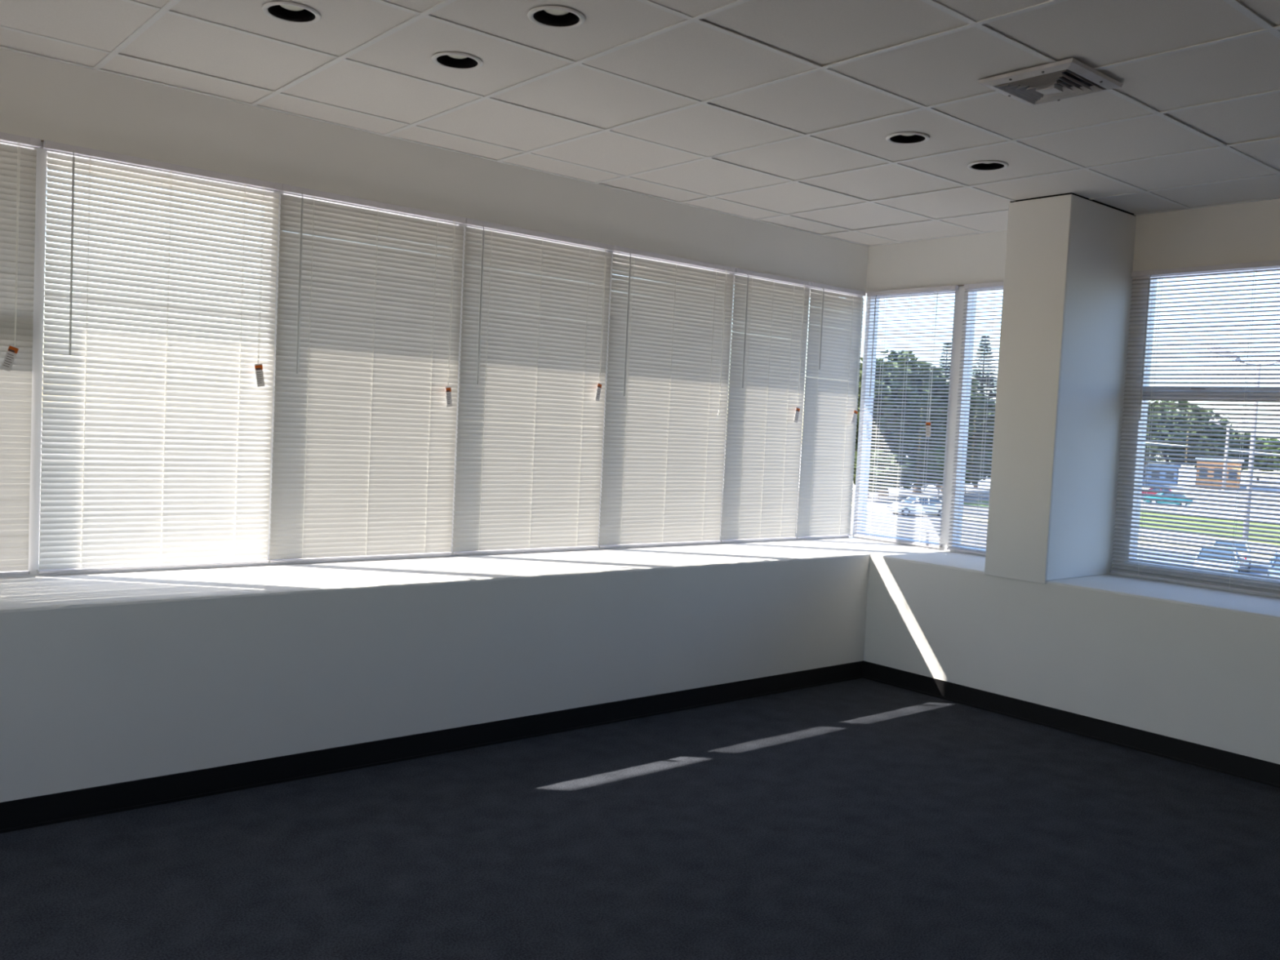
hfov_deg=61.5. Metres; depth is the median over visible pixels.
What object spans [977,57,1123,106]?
ceiling vent
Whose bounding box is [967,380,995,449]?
broadleaf tree
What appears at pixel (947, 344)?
pine
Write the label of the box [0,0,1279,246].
ceiling
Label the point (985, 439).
shrub
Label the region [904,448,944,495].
shrub
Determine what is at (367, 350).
window blind
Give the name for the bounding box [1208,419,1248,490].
street lamp
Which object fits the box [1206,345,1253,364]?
street lamp
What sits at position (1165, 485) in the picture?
overhead cable
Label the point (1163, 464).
building
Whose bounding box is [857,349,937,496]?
broadleaf tree
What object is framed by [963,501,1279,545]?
grass
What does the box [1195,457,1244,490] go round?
building
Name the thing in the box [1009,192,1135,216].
trim
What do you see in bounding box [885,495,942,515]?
car
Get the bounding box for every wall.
[0,48,933,802]
[863,198,1279,764]
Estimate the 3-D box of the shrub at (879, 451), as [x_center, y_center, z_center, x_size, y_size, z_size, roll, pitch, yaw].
[21.347,-0.506,94.778,5.743,4.678,5.531,0,4,-40]
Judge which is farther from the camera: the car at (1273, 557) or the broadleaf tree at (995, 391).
the broadleaf tree at (995, 391)
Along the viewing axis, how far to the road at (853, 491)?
72.58 m
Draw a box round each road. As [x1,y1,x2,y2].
[720,489,989,546]
[851,502,1272,560]
[1137,549,1268,575]
[1140,494,1279,522]
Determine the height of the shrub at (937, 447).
5.195 m
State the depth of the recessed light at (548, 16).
3.44 m
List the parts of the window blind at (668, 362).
ladder cord, rail, ladder cord, ladder cord, lift cord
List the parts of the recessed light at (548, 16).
reflector bulb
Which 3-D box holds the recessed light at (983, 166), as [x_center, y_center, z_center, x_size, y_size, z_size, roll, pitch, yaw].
[1.607,-1.522,4.964,0.182,0.158,0.182,0,4,-40]
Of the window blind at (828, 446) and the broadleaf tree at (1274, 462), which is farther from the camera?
the broadleaf tree at (1274, 462)
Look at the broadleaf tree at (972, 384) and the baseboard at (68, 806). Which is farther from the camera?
the broadleaf tree at (972, 384)
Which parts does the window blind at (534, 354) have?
ladder cord, rail, ladder cord, ladder cord, lift cord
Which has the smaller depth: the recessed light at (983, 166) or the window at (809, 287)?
the recessed light at (983, 166)
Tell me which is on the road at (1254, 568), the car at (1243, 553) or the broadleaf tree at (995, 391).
the car at (1243, 553)
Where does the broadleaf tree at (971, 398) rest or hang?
on the ground at (1188, 470)
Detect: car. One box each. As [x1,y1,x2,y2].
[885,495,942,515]
[1141,488,1172,497]
[1141,493,1192,505]
[1193,544,1239,572]
[1211,537,1251,572]
[1266,551,1279,577]
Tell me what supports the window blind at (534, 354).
attached to the window at (464, 225)
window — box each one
[0,141,40,577]
[31,141,278,575]
[266,191,462,564]
[449,224,609,555]
[595,250,732,549]
[717,272,808,543]
[793,286,862,539]
[852,285,962,550]
[945,285,1003,555]
[1111,266,1279,597]
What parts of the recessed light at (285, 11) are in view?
reflector bulb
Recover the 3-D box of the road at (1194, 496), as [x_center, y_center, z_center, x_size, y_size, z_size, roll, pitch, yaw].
[71.986,4.665,87.071,68.000,0.020,92.000,0,4,-40]
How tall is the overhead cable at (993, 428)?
4.178 m
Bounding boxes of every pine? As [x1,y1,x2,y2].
[935,343,951,488]
[971,335,997,487]
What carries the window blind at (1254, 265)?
attached to the window at (1268, 268)
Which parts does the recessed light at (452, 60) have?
reflector bulb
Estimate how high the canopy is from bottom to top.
3.300 m
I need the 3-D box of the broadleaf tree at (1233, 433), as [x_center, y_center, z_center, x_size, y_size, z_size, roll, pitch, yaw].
[102.818,-3.899,187.152,10.773,9.898,9.455,0,4,-40]
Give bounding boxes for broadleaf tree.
[854,356,925,497]
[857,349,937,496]
[911,362,949,494]
[940,382,984,491]
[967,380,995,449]
[987,388,996,417]
[1143,400,1190,468]
[1151,400,1230,467]
[1168,407,1239,466]
[1222,429,1264,470]
[1243,437,1279,483]
[1269,457,1279,471]
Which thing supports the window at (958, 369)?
in the wall at (1197, 664)
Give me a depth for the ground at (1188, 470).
130.46 m
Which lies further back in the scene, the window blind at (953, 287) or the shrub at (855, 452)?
the shrub at (855, 452)
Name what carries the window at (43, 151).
in the wall at (106, 678)
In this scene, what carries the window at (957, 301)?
in the wall at (1197, 664)
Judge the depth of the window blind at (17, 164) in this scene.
4.06 m
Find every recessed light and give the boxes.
[262,1,320,24]
[431,52,483,70]
[527,5,585,28]
[885,132,929,144]
[967,160,1008,171]
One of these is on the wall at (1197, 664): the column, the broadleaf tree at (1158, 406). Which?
the column
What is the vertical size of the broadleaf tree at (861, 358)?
12.807 m
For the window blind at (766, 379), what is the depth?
6.69 m
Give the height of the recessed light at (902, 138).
0.158 m
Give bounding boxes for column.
[984,194,1136,583]
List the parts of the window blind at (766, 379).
ladder cord, rail, ladder cord, ladder cord, lift cord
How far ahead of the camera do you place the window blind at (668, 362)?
6.16 m
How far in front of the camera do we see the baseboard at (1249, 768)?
5.34 m
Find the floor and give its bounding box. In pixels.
[0,678,1279,959]
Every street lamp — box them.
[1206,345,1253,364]
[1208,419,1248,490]
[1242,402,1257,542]
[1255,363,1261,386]
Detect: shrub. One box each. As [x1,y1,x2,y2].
[853,450,900,492]
[855,448,915,498]
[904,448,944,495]
[924,444,972,497]
[964,448,991,493]
[965,449,986,484]
[973,428,993,477]
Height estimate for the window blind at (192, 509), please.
1.648 m
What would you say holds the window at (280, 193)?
in the wall at (106, 678)
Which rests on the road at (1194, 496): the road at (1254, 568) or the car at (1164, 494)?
the car at (1164, 494)
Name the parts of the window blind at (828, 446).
ladder cord, rail, ladder cord, lift cord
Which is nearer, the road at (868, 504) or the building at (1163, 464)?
the road at (868, 504)
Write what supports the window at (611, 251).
in the wall at (106, 678)
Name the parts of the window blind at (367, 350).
ladder cord, rail, ladder cord, ladder cord, lift cord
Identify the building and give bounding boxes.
[1142,462,1181,487]
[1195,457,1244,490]
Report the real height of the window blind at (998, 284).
1.648 m
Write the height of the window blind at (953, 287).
1.648 m
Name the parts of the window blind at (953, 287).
ladder cord, rail, ladder cord, ladder cord, lift cord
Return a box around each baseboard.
[0,661,863,833]
[862,660,1279,788]
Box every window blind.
[0,132,40,575]
[36,139,282,573]
[269,183,466,563]
[452,217,613,554]
[598,245,735,547]
[720,267,811,542]
[795,281,866,538]
[852,284,958,548]
[946,281,1003,555]
[1110,260,1279,595]
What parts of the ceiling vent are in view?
plate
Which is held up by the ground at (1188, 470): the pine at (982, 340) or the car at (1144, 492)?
the pine at (982, 340)
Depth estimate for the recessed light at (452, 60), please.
3.91 m
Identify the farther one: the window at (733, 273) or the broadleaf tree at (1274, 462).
the broadleaf tree at (1274, 462)
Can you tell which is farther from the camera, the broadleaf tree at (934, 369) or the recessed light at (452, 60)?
the broadleaf tree at (934, 369)
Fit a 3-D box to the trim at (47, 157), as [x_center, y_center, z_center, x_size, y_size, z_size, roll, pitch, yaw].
[-3.504,-1.395,3.467,12.782,0.162,0.372,0,4,-40]
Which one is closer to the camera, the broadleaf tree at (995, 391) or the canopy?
the broadleaf tree at (995, 391)
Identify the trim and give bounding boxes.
[46,157,837,297]
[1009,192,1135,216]
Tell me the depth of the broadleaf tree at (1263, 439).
208.47 m
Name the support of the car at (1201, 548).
on the road at (1254, 568)
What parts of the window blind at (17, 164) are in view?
rail, lift cord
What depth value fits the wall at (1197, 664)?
5.49 m
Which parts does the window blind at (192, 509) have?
ladder cord, rail, ladder cord, ladder cord, lift cord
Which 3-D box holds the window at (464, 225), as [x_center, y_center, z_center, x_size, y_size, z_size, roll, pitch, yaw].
[-0.584,-0.452,5.634,0.918,1.661,0.096,0,4,-40]
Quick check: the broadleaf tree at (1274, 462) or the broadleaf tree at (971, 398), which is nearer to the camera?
the broadleaf tree at (971, 398)
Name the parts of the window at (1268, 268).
meeting rail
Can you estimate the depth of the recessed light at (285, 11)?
3.51 m
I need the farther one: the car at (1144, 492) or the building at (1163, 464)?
the building at (1163, 464)
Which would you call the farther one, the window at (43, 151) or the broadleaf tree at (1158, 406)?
the broadleaf tree at (1158, 406)
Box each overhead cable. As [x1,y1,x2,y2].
[993,427,1279,454]
[1164,484,1223,491]
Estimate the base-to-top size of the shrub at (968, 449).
5.078 m
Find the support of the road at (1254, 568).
on the ground at (1188, 470)
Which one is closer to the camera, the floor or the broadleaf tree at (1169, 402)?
the floor
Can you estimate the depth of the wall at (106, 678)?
4.55 m
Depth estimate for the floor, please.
3.61 m
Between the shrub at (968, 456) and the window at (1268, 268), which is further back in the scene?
the shrub at (968, 456)
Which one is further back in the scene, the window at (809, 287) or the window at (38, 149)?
the window at (809, 287)
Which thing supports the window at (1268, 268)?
in the wall at (1197, 664)
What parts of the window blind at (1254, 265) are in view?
ladder cord, rail, ladder cord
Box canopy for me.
[1241,470,1279,477]
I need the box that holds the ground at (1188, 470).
[39,417,1279,562]
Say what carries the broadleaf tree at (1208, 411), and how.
on the ground at (1188, 470)
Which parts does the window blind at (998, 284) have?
rail, ladder cord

